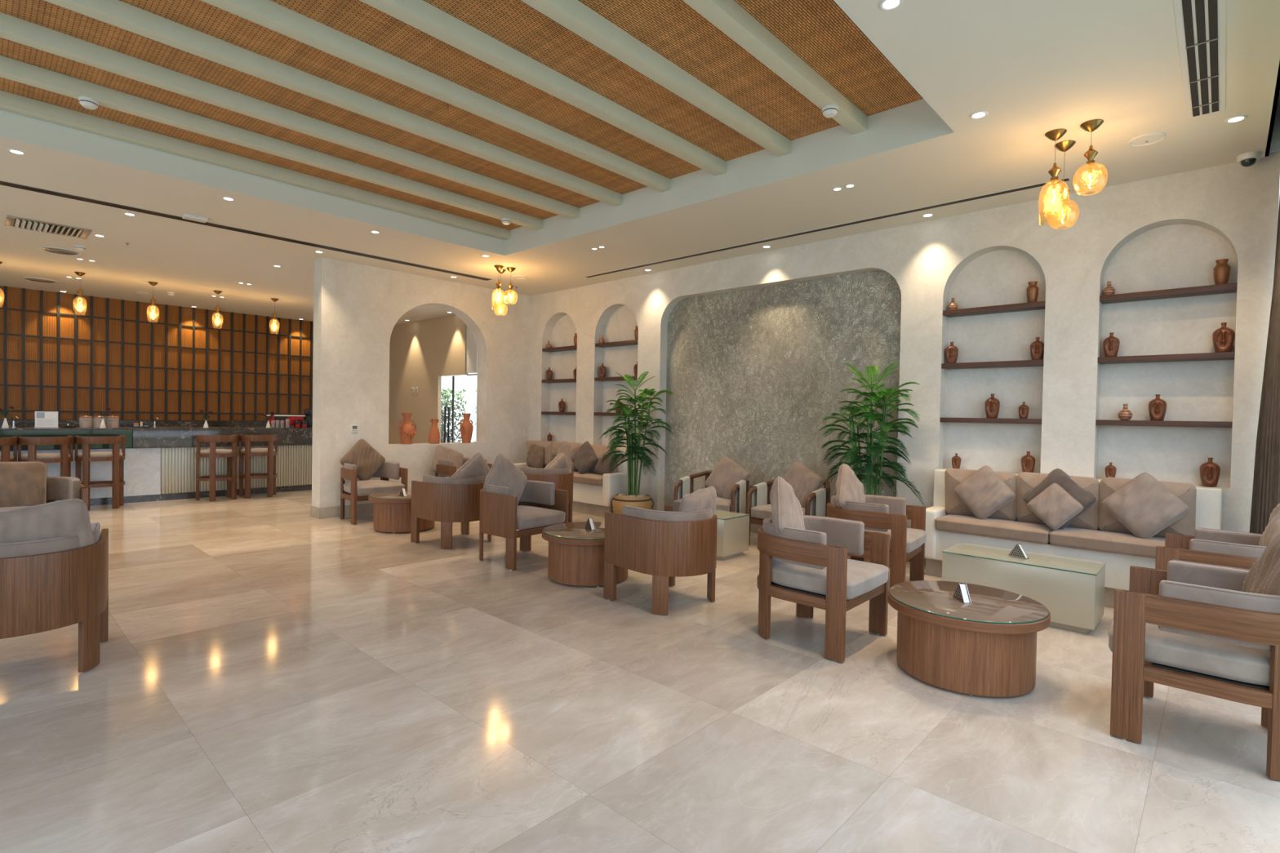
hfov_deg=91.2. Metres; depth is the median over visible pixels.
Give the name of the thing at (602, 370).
vase
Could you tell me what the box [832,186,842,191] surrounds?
recessed light
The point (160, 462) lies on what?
bar counter
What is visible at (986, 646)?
round table
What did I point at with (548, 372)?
vase
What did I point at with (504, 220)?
smoke detector
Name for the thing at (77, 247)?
smoke detector
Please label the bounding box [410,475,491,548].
tub chair
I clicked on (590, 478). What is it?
seat cushion
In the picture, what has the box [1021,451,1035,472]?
vase
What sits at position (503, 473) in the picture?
cushion
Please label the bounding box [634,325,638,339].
vase
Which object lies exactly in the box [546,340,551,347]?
vase
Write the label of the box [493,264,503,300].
pendant lamp
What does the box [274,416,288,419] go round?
grille
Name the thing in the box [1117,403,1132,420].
vase
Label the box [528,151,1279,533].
wall
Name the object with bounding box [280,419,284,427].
glass jar
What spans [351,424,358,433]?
thermostat
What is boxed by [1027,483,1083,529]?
cushion
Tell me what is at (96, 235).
recessed light
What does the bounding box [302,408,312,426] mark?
coffee grinder
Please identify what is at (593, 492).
sofa
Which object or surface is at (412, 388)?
light switch
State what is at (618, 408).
vase
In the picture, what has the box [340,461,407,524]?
tub chair
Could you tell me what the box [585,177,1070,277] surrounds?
ceiling vent
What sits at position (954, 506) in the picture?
cushion
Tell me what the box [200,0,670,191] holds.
ceiling beam
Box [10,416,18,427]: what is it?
tap
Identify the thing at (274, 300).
pendant lamp
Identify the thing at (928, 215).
recessed light
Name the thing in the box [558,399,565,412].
vase
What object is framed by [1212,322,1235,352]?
vase
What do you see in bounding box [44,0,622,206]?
ceiling beam
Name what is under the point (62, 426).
bowl
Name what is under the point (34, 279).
ceiling vent
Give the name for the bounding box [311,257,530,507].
wall
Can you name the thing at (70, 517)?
cushion
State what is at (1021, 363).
wall shelf
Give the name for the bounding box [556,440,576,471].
cushion
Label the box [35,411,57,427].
menu stand
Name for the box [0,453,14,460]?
seat cushion
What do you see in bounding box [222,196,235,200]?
recessed light
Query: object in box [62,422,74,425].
tray
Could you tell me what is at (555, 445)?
cushion
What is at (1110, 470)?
vase
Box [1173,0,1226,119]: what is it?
ceiling vent
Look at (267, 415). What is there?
tray
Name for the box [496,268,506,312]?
pendant lamp
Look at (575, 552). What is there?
round table
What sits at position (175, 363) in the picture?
wall paneling
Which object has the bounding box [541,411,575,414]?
wall shelf
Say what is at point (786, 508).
cushion
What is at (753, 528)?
baseboard
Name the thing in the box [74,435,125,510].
bar stool
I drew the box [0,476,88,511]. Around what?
loveseat
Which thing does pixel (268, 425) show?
bud vase
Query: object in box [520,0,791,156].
ceiling beam
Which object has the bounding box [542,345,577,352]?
wall shelf
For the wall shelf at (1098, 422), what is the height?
0.045 m
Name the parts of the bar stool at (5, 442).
leg, rail, arm post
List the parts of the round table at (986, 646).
glass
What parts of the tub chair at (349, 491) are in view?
leg, leg, seat frame, rail, leg, leg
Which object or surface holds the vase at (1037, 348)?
on the wall shelf at (1021, 363)
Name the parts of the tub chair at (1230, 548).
leg, leg, rail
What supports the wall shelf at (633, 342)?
attached to the wall at (752, 351)
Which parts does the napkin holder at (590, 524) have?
plate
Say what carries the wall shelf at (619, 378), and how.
attached to the wall at (752, 351)
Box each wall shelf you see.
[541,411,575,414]
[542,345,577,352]
[542,378,576,382]
[593,412,634,416]
[594,376,637,381]
[595,339,638,347]
[939,417,1041,424]
[941,359,1044,369]
[942,301,1045,317]
[1095,419,1231,427]
[1097,351,1235,364]
[1099,282,1236,304]
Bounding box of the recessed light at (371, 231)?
[369,230,380,233]
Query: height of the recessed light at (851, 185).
0.006 m
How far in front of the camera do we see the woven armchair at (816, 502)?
6.73 m
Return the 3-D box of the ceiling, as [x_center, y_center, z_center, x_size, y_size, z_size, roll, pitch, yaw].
[-4.096,-2.349,5.826,15.950,0.460,10.950,2,1,43]
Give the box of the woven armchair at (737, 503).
[673,470,748,515]
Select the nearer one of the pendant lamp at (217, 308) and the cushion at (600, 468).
the cushion at (600, 468)
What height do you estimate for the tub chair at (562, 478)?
0.725 m
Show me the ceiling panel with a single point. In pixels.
(819, 32)
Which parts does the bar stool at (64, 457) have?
arm post, leg, rail, leg, leg, arm post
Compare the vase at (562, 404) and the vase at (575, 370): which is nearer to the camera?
the vase at (575, 370)
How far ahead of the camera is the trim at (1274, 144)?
4.29 m
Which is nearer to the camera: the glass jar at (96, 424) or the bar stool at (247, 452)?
the glass jar at (96, 424)
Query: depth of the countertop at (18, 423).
11.97 m
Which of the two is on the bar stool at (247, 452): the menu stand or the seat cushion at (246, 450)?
the seat cushion at (246, 450)
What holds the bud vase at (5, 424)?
on the bar counter at (160, 462)
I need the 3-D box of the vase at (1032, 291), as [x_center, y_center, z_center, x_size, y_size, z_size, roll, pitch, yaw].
[3.483,-1.186,5.558,0.094,0.190,0.094,2,1,34]
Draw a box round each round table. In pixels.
[368,489,435,533]
[542,521,627,586]
[887,580,1050,697]
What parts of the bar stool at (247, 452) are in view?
arm post, leg, leg, rail, leg, leg, arm post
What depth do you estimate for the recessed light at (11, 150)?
4.81 m
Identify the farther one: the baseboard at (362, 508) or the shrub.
the shrub
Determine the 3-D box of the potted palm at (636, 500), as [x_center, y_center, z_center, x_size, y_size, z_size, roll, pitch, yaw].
[-0.088,0.269,8.216,1.003,1.965,0.875,2,1,26]
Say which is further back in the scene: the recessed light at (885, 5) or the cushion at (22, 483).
the cushion at (22, 483)
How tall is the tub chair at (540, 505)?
0.725 m
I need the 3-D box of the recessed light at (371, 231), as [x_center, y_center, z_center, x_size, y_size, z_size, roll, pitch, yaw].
[-2.875,-2.111,6.801,0.104,0.006,0.104,2,1,43]
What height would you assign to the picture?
0.080 m
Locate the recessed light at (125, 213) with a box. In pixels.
[123,212,136,216]
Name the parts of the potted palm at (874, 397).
stem, stem, stem, stem, stem, stem, stem, stem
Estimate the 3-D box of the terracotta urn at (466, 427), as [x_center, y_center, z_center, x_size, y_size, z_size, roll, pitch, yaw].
[-2.683,0.025,9.682,0.195,0.455,0.235,1,1,-11]
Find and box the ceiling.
[0,0,1279,324]
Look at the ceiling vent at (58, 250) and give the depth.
7.86 m
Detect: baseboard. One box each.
[311,502,373,519]
[750,524,925,564]
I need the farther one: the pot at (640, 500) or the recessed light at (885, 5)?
the pot at (640, 500)
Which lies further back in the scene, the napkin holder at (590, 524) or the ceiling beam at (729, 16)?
the napkin holder at (590, 524)
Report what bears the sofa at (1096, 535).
on the floor
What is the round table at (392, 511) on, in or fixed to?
on the floor
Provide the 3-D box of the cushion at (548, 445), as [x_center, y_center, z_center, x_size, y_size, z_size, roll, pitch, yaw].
[-1.553,0.436,9.784,0.662,0.435,0.187,2,1,43]
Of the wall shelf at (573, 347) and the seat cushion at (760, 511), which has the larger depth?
the wall shelf at (573, 347)
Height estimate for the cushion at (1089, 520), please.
0.435 m
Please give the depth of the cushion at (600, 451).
8.75 m
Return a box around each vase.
[0,405,14,428]
[99,406,111,427]
[199,409,212,427]
[262,411,274,427]
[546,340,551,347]
[546,367,552,379]
[546,432,552,441]
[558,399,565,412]
[573,333,577,345]
[573,366,576,378]
[598,363,606,377]
[599,335,604,342]
[615,400,622,413]
[633,361,637,376]
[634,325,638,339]
[945,342,958,363]
[947,297,957,310]
[951,453,960,468]
[984,393,999,417]
[1018,401,1029,418]
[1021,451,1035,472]
[1026,281,1038,302]
[1030,337,1044,359]
[1102,280,1115,295]
[1102,332,1119,356]
[1105,462,1116,477]
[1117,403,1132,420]
[1148,394,1166,420]
[1200,457,1220,486]
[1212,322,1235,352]
[1213,258,1230,284]
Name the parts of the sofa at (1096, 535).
arm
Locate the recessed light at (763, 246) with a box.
[761,245,771,248]
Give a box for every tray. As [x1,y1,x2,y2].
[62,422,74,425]
[131,426,150,427]
[266,414,305,416]
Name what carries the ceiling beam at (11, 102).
attached to the ceiling
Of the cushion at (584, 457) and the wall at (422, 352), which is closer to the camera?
the cushion at (584, 457)
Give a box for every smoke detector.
[74,244,85,250]
[78,96,98,109]
[167,292,174,295]
[501,217,511,224]
[822,104,838,117]
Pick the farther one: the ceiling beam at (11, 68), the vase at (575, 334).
the vase at (575, 334)
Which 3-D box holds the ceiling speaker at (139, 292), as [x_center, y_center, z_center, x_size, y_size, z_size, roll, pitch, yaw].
[-8.510,-2.281,10.695,0.180,0.010,0.180,2,1,43]
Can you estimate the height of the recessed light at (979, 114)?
0.006 m
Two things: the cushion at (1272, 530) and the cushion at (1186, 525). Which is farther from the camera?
the cushion at (1186, 525)
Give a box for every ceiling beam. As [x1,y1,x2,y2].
[0,12,579,219]
[0,54,542,230]
[0,89,510,239]
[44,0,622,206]
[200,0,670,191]
[360,0,726,175]
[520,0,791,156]
[683,0,867,133]
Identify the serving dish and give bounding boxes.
[60,422,76,427]
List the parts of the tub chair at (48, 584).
leg, leg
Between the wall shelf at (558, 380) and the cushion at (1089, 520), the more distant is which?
the wall shelf at (558, 380)
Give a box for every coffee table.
[715,510,750,560]
[942,543,1106,634]
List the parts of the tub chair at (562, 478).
leg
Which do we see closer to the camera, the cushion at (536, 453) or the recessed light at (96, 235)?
the recessed light at (96, 235)
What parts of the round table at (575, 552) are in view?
glass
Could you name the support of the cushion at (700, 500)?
on the tub chair at (669, 544)
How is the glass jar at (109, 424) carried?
on the bar counter at (160, 462)
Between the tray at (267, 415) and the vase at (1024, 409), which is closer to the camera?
the vase at (1024, 409)
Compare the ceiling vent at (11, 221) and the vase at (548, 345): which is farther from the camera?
the vase at (548, 345)
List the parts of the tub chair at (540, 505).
leg, leg, leg, seat frame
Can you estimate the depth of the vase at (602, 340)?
9.30 m
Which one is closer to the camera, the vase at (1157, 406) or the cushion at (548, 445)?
the vase at (1157, 406)
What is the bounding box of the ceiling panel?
[0,0,923,230]
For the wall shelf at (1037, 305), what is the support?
attached to the wall at (752, 351)
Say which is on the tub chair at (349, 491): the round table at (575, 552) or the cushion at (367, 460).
the cushion at (367, 460)
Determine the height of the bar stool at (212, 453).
0.985 m
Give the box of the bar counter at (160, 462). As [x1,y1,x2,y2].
[0,426,312,506]
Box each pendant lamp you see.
[74,271,85,310]
[147,281,158,316]
[213,290,222,324]
[271,297,278,328]
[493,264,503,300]
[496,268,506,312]
[506,266,515,302]
[1044,128,1066,204]
[1053,139,1075,223]
[1080,119,1103,188]
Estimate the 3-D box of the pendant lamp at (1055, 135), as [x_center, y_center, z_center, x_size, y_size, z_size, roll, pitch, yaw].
[2.775,-1.667,4.192,0.172,0.595,0.172,2,1,43]
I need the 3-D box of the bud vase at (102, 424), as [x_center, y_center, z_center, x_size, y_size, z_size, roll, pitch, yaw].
[-7.662,-0.131,8.971,0.072,0.302,0.122,2,1,43]
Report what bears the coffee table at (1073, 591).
on the floor
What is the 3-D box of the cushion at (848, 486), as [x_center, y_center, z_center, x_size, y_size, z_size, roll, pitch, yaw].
[1.817,0.602,5.403,0.215,0.564,0.572,2,1,29]
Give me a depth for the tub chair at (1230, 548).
3.72 m
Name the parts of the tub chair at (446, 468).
leg, rail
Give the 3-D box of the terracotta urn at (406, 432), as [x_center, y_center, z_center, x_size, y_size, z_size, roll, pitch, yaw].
[-3.327,0.029,8.973,0.242,0.450,0.243,1,1,-3]
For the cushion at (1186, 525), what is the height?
0.435 m
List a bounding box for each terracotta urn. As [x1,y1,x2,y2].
[397,413,417,444]
[428,418,439,444]
[459,413,473,443]
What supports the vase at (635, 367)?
on the wall shelf at (619, 378)
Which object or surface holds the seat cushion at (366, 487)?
on the tub chair at (349, 491)
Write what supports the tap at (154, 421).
on the bar counter at (160, 462)
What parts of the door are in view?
pull handle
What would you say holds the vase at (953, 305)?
on the wall shelf at (1037, 305)
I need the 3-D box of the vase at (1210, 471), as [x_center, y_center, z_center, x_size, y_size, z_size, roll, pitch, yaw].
[4.336,0.345,4.765,0.117,0.215,0.117,2,1,42]
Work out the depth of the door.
12.56 m
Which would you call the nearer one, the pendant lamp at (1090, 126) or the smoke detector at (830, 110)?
the pendant lamp at (1090, 126)
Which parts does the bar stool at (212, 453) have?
leg, arm post, leg, rail, leg, leg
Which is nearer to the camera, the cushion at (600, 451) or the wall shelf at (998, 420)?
the wall shelf at (998, 420)
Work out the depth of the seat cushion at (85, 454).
8.41 m
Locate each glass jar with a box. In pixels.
[78,415,93,427]
[93,415,106,427]
[106,415,119,427]
[271,420,275,427]
[275,419,279,427]
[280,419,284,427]
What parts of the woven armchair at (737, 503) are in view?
leg, arm post, arm rail, leg, leg, arm post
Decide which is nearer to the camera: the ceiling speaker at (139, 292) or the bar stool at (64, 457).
the bar stool at (64, 457)
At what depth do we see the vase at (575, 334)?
9.68 m
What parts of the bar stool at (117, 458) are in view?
arm post, leg, leg, rail, leg, leg, arm post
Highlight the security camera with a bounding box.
[1236,151,1261,166]
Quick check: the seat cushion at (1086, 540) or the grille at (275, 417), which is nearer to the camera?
the seat cushion at (1086, 540)
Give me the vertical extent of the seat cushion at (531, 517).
0.140 m
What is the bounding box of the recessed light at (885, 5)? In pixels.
[879,0,902,10]
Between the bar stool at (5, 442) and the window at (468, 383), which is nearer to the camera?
the bar stool at (5, 442)
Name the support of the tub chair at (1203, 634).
on the floor
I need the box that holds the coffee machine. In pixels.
[266,414,305,427]
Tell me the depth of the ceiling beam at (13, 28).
4.49 m
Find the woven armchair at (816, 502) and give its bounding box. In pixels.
[746,480,830,546]
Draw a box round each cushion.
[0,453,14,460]
[0,461,47,507]
[0,498,94,546]
[0,506,29,511]
[21,453,70,458]
[77,451,122,457]
[200,448,232,453]
[240,448,275,453]
[340,439,385,480]
[343,480,404,495]
[431,444,463,473]
[450,453,490,478]
[483,453,527,505]
[516,505,565,529]
[525,440,553,467]
[526,443,545,468]
[544,452,571,471]
[550,453,556,462]
[551,441,582,471]
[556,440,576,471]
[570,440,598,474]
[573,471,602,485]
[586,444,617,474]
[593,453,615,475]
[678,485,716,515]
[680,495,737,512]
[705,456,750,499]
[751,504,815,519]
[769,475,804,533]
[771,559,888,599]
[782,461,824,507]
[835,463,865,508]
[864,528,926,553]
[935,514,1053,544]
[944,468,1016,520]
[954,465,1015,519]
[1016,471,1099,530]
[1022,468,1096,529]
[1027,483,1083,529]
[1048,527,1164,559]
[1098,477,1196,537]
[1102,472,1189,538]
[1107,618,1270,686]
[1241,532,1279,595]
[1258,503,1279,546]
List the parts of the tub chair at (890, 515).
leg, rail, seat frame, leg, leg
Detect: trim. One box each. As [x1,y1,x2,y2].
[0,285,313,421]
[1264,61,1279,156]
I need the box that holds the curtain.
[1249,196,1279,533]
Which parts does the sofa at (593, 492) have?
arm, arm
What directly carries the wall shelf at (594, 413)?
attached to the wall at (752, 351)
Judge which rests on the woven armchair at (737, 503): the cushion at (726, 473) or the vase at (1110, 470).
the cushion at (726, 473)
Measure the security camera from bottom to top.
0.082 m
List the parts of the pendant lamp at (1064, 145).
cord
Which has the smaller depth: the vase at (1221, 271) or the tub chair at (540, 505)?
the vase at (1221, 271)
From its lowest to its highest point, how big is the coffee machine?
0.212 m
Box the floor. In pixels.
[0,489,1279,852]
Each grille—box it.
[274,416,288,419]
[513,275,525,278]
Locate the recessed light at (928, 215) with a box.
[921,213,933,217]
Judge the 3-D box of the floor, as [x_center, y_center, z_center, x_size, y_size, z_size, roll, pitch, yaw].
[-4.159,1.281,5.820,16.050,0.120,11.050,2,1,43]
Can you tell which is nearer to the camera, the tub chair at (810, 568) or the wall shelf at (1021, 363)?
the tub chair at (810, 568)
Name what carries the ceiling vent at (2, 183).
in the ceiling
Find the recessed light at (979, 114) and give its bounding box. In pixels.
[969,111,988,119]
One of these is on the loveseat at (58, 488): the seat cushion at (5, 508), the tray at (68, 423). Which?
the seat cushion at (5, 508)
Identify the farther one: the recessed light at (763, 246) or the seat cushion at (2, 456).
the seat cushion at (2, 456)
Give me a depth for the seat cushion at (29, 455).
8.03 m
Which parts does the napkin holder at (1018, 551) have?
plate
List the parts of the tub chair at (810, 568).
leg, leg, rail, seat frame, leg, leg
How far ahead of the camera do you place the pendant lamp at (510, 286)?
8.37 m
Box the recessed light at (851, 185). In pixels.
[844,183,854,187]
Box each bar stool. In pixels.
[0,436,17,462]
[17,435,73,476]
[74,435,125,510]
[195,434,238,502]
[238,434,277,498]
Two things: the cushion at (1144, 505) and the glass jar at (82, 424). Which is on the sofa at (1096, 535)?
the cushion at (1144, 505)
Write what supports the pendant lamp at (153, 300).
hanging from the ceiling
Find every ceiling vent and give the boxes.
[0,180,491,280]
[4,215,92,239]
[22,276,58,283]
[37,246,82,255]
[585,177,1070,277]
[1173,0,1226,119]
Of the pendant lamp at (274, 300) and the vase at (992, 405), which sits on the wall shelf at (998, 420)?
the vase at (992, 405)
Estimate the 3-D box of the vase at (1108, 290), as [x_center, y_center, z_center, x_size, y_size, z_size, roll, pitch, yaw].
[3.883,-1.140,5.185,0.087,0.125,0.087,2,1,38]
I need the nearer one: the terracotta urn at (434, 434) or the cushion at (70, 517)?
the cushion at (70, 517)
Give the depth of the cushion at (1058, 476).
5.02 m
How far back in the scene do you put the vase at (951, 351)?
5.98 m
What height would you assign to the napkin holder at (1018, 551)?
0.095 m
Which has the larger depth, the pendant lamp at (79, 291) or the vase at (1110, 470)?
the pendant lamp at (79, 291)
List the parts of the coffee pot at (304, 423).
pot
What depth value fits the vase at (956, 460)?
5.96 m
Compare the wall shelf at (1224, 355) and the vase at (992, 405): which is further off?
the vase at (992, 405)
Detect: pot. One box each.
[294,419,301,427]
[301,419,308,427]
[610,493,653,514]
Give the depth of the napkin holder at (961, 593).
3.44 m
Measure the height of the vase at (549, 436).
0.150 m
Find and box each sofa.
[513,440,634,517]
[924,468,1222,608]
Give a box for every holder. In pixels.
[131,422,150,427]
[399,488,407,497]
[584,517,595,530]
[952,582,971,604]
[1008,543,1029,559]
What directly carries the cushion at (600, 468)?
on the sofa at (593, 492)
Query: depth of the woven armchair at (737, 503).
7.21 m
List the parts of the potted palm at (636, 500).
stem, stem, stem, stem, stem, stem, stem, stem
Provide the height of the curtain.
3.480 m
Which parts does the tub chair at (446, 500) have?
leg, leg, leg, leg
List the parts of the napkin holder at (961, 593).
plate, plate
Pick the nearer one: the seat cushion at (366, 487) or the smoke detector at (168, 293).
the seat cushion at (366, 487)
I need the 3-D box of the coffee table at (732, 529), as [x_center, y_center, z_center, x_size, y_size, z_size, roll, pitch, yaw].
[0.791,1.094,6.366,0.469,0.414,0.454,2,1,43]
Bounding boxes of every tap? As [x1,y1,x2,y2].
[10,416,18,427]
[152,417,159,427]
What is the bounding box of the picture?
[36,412,44,417]
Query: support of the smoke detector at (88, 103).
attached to the ceiling beam at (11, 68)
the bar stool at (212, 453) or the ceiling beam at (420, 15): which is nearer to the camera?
the ceiling beam at (420, 15)
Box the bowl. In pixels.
[60,425,76,427]
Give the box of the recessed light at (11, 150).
[7,148,26,155]
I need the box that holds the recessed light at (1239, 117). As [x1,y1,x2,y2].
[1224,115,1247,123]
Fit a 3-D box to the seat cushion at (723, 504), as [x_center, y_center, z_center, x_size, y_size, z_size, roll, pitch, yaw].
[0.872,0.904,7.422,0.668,0.140,0.598,2,1,31]
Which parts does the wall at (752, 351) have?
recess panel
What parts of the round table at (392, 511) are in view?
glass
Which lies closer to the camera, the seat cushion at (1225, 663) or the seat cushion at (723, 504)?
the seat cushion at (1225, 663)
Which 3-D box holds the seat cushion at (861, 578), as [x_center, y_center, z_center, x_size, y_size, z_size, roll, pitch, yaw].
[1.145,0.925,4.036,0.727,0.140,0.606,2,1,42]
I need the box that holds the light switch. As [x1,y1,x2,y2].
[411,386,417,392]
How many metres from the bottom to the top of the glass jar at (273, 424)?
0.125 m
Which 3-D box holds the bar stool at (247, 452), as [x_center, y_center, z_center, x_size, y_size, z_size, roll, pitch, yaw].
[-6.075,0.619,9.967,0.528,0.985,0.527,0,1,-35]
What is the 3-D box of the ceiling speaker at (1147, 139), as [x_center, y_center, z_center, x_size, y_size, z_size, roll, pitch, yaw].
[3.441,-1.949,4.255,0.200,0.010,0.200,2,1,43]
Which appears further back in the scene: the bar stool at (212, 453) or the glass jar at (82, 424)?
the bar stool at (212, 453)
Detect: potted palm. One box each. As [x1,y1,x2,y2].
[598,371,673,514]
[818,361,924,564]
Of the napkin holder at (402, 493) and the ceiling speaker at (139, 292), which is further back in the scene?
the ceiling speaker at (139, 292)
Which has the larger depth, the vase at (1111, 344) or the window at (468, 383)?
the window at (468, 383)
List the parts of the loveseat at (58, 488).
rail, leg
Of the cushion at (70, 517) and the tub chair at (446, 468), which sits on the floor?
the tub chair at (446, 468)
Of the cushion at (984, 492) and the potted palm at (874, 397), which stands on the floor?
the potted palm at (874, 397)
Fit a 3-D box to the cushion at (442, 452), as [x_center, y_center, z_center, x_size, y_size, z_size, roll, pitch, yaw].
[-2.764,0.519,9.023,0.525,0.500,0.264,0,1,-39]
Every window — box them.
[440,373,477,442]
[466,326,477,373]
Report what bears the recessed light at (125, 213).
in the ceiling
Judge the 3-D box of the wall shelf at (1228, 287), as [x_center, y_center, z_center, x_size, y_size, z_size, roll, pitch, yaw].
[4.148,-1.046,4.947,0.820,0.045,0.178,2,1,43]
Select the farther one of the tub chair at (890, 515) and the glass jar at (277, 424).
the glass jar at (277, 424)
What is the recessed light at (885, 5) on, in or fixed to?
in the ceiling
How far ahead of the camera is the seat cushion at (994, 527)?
5.26 m
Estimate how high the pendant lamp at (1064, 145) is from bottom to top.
0.577 m
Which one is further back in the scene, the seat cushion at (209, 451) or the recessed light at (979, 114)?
the seat cushion at (209, 451)
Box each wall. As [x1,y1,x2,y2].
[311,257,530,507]
[388,314,467,444]
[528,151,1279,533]
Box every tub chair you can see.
[0,522,108,672]
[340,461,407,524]
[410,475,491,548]
[435,457,493,477]
[479,480,568,570]
[517,466,573,522]
[603,499,717,614]
[756,515,889,662]
[826,494,926,587]
[1107,560,1279,780]
[1155,527,1266,595]
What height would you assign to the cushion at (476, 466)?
0.564 m
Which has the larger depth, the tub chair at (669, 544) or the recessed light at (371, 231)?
the recessed light at (371, 231)
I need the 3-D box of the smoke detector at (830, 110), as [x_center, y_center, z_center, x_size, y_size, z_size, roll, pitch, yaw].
[1.306,-2.159,4.302,0.110,0.052,0.110,2,1,43]
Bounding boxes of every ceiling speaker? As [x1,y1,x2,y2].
[134,291,148,293]
[512,275,526,279]
[1128,132,1165,146]
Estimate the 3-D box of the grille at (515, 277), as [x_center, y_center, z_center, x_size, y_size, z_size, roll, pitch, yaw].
[-1.712,-2.126,8.916,0.172,0.001,0.172,2,1,43]
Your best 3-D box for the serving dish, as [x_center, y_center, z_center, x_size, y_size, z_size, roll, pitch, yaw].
[-7.985,-0.022,8.746,0.170,0.080,0.170,2,1,43]
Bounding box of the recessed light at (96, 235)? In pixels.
[93,234,105,237]
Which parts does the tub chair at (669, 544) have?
leg, leg, leg, leg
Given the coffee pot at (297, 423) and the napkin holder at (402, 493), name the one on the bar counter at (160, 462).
the coffee pot at (297, 423)
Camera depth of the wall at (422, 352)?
13.27 m
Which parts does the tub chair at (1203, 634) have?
leg, leg, rail, seat frame, leg, leg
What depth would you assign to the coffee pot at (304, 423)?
10.94 m
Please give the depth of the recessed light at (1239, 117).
3.95 m
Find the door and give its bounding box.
[444,373,477,442]
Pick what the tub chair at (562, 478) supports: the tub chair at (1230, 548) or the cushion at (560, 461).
the cushion at (560, 461)
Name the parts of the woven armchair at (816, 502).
seat frame, leg, arm post, leg, arm rail, arm post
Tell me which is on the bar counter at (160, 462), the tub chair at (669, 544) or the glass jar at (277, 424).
the glass jar at (277, 424)
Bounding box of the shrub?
[440,388,466,443]
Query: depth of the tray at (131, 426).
9.28 m
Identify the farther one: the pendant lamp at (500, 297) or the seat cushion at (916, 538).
the pendant lamp at (500, 297)
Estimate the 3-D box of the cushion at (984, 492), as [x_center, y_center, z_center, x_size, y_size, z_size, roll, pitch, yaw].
[2.972,0.573,5.416,0.477,0.468,0.175,2,1,41]
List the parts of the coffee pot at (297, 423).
pot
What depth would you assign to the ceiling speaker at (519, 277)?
8.91 m
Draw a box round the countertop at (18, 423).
[0,420,293,426]
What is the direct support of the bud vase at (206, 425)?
on the bar counter at (160, 462)
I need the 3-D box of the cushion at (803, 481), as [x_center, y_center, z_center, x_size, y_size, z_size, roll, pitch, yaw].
[1.731,0.650,6.816,0.229,0.536,0.549,0,1,-41]
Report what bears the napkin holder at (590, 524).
on the round table at (575, 552)
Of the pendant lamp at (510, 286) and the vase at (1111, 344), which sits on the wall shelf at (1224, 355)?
the vase at (1111, 344)
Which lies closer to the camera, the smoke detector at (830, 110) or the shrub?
the smoke detector at (830, 110)
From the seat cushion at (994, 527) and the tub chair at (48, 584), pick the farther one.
the seat cushion at (994, 527)
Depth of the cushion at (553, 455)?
9.30 m

